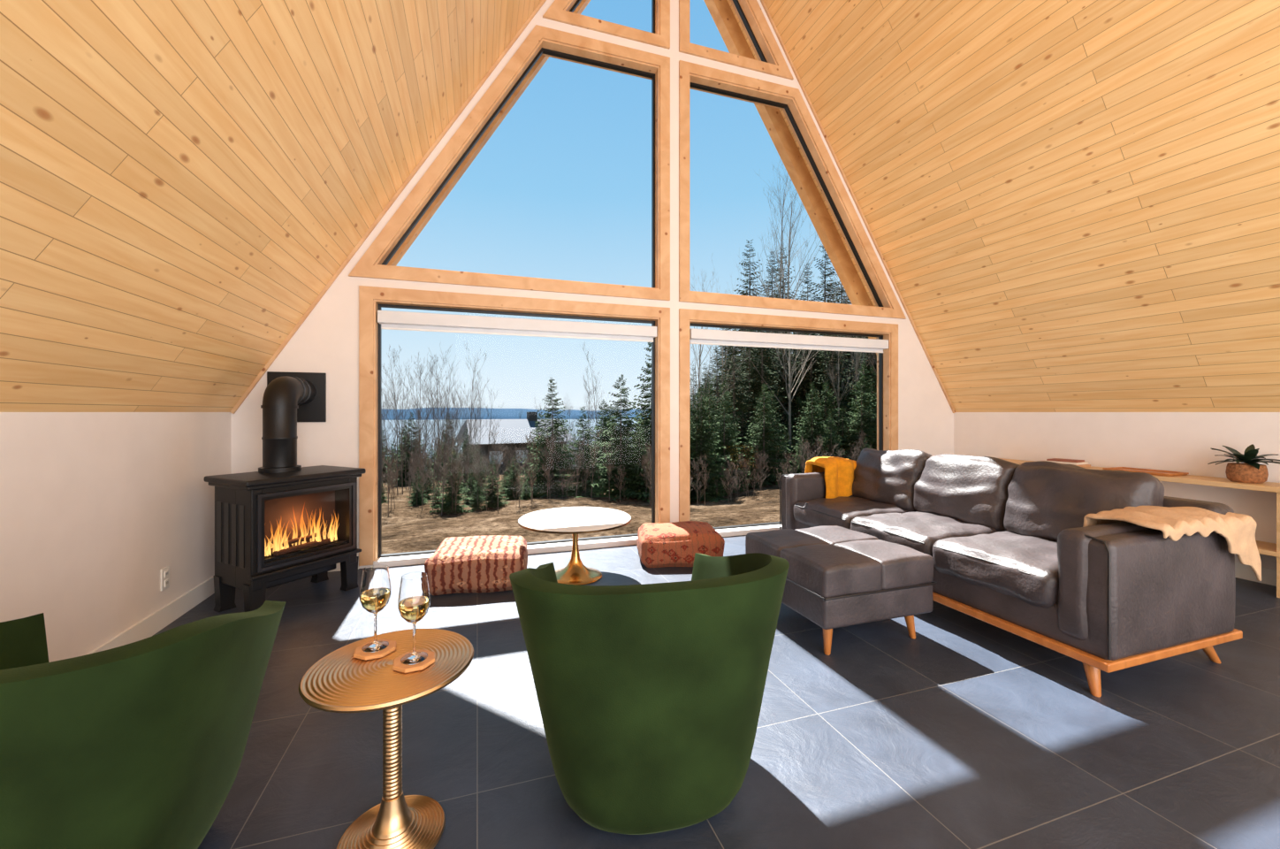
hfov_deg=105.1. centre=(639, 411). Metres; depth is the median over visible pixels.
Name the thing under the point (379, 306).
window
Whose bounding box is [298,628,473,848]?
side table
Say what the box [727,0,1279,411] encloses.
ceiling
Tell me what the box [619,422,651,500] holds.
spruce tree
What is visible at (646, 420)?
spruce tree
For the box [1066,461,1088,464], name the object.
book
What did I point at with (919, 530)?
seat cushion
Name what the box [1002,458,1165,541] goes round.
cushion
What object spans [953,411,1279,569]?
wall
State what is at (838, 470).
throw
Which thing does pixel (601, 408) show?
spruce tree
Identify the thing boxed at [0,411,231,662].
wall
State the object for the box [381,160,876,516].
forest
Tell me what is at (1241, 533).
blanket
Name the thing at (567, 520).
round coffee table
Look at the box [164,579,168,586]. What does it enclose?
socket
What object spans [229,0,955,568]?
wall
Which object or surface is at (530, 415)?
chimney
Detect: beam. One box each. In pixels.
[386,0,590,266]
[703,0,876,354]
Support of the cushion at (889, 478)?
on the leather sofa
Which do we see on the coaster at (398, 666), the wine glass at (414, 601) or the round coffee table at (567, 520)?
the wine glass at (414, 601)
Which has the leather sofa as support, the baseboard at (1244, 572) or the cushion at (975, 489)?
the cushion at (975, 489)
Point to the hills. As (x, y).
(505, 413)
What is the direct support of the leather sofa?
on the floor
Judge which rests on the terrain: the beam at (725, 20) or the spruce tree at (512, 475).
the spruce tree at (512, 475)
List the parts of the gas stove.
leg, leg, plate, sill, door frame, frame, leg, leg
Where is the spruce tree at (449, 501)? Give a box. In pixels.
[429,447,473,514]
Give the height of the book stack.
0.056 m
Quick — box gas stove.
[203,464,365,611]
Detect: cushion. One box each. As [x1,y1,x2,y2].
[793,496,909,528]
[851,510,1005,556]
[852,447,935,510]
[914,452,1018,532]
[932,532,1057,609]
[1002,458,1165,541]
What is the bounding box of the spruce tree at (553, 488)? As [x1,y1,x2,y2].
[517,377,581,497]
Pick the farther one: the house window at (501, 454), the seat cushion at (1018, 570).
the house window at (501, 454)
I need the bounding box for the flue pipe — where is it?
[258,371,326,472]
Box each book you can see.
[1046,457,1084,462]
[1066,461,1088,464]
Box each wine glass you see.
[359,563,390,652]
[397,571,430,664]
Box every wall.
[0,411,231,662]
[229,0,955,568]
[464,441,565,475]
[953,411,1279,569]
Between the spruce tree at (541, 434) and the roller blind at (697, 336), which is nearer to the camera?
the roller blind at (697, 336)
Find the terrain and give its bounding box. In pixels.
[381,472,792,554]
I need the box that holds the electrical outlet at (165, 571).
[160,565,169,591]
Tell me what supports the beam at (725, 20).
attached to the ceiling at (1070, 205)
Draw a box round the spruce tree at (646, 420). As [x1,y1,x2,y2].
[612,342,651,482]
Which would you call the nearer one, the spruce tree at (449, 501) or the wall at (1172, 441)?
the wall at (1172, 441)
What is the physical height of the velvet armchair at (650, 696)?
0.734 m
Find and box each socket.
[164,569,168,577]
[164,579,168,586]
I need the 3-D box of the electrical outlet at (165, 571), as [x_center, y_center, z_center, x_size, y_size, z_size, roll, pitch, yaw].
[-2.668,0.935,2.760,0.013,0.120,0.074,0,0,-18]
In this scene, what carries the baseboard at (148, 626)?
attached to the wall at (94, 506)
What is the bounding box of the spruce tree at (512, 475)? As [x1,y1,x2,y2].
[501,454,526,500]
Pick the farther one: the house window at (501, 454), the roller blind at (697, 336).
the house window at (501, 454)
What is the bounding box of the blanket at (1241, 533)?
[1081,505,1262,578]
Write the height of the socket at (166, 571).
0.036 m
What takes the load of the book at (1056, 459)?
on the book stack
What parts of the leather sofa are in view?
arm, leg, arm, frame, leg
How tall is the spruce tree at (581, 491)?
2.270 m
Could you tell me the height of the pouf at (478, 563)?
0.303 m
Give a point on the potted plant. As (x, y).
(1251, 471)
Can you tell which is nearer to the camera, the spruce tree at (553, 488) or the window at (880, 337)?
the window at (880, 337)
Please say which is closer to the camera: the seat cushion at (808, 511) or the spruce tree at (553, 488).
the seat cushion at (808, 511)
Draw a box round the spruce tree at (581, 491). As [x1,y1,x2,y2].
[556,406,607,496]
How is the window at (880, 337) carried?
attached to the wall at (327, 341)
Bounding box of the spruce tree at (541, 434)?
[515,412,559,486]
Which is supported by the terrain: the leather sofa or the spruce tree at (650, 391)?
the spruce tree at (650, 391)
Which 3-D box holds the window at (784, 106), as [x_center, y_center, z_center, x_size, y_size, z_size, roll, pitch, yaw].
[1.590,-2.160,5.092,2.445,2.060,0.175,0,0,-18]
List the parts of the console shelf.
upright panel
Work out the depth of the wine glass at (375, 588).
1.42 m
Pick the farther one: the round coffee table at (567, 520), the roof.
the roof
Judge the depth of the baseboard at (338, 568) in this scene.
3.71 m
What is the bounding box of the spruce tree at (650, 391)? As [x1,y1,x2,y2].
[631,390,696,484]
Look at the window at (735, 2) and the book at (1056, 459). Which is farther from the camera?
the window at (735, 2)
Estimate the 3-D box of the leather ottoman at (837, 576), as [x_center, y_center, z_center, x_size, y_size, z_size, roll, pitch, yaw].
[1.096,0.968,2.807,0.706,0.464,0.756,0,0,-18]
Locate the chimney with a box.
[526,411,537,420]
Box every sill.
[373,535,638,566]
[716,524,779,536]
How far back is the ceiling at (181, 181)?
2.05 m
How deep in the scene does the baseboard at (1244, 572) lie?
3.47 m
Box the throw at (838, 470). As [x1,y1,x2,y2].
[804,455,857,498]
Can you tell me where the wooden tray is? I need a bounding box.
[1102,466,1188,476]
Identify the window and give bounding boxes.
[373,38,659,289]
[373,299,659,560]
[489,450,502,463]
[515,449,528,463]
[563,0,659,34]
[689,74,891,308]
[689,320,890,529]
[730,0,777,65]
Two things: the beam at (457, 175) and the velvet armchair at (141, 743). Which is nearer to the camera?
the velvet armchair at (141, 743)
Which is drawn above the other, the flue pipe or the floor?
the flue pipe
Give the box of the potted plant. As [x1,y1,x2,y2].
[1207,443,1279,483]
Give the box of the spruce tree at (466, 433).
[449,427,487,487]
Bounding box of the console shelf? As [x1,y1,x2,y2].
[1006,458,1279,597]
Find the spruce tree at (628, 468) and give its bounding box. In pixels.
[573,374,650,502]
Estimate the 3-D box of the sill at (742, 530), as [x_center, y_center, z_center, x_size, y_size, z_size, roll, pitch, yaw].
[1.592,1.175,5.032,2.410,0.050,0.110,0,0,-18]
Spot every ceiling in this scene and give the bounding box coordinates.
[0,0,541,411]
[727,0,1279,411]
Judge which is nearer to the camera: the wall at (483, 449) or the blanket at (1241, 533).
the blanket at (1241, 533)
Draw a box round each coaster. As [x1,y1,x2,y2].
[353,638,396,660]
[392,648,434,672]
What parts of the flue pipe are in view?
wall plate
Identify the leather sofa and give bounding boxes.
[779,447,1242,696]
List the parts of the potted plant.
pot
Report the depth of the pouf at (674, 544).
3.78 m
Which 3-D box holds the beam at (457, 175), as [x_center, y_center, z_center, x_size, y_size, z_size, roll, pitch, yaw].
[-1.363,-2.724,4.510,3.593,5.617,0.120,0,0,-18]
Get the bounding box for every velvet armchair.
[0,600,286,848]
[509,552,789,834]
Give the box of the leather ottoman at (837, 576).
[745,525,937,655]
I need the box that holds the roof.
[455,418,574,443]
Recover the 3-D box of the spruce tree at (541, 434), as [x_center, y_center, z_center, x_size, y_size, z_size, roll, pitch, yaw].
[-3.030,1.197,14.819,1.550,2.369,1.653,0,0,15]
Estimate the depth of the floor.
1.75 m
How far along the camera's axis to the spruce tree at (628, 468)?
10.81 m
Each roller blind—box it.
[377,310,656,342]
[689,327,888,352]
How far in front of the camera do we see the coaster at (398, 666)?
1.35 m
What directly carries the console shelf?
on the floor
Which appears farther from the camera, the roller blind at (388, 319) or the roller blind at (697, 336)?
the roller blind at (697, 336)
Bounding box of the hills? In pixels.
[381,407,647,419]
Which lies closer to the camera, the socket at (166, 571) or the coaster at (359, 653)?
the coaster at (359, 653)
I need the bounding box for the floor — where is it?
[152,534,1279,848]
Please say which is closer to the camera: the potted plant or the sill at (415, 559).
the potted plant
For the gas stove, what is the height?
0.812 m
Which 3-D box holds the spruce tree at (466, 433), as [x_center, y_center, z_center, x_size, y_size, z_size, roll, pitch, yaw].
[-5.341,1.473,15.124,1.296,2.005,1.201,0,0,-9]
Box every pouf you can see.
[424,533,528,594]
[638,520,725,567]
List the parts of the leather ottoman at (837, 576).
cushion panel, leg, cushion panel, cushion panel, cushion panel, leg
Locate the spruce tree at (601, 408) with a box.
[580,398,617,479]
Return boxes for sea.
[381,418,650,470]
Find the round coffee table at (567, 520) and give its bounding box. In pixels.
[518,506,631,585]
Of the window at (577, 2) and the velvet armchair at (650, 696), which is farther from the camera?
the window at (577, 2)
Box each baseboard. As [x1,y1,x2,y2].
[86,574,214,654]
[327,554,358,571]
[1234,561,1276,586]
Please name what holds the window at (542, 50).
attached to the wall at (327, 341)
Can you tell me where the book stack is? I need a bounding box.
[1046,457,1090,466]
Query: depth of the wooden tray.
3.88 m
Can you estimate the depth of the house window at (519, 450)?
38.45 m

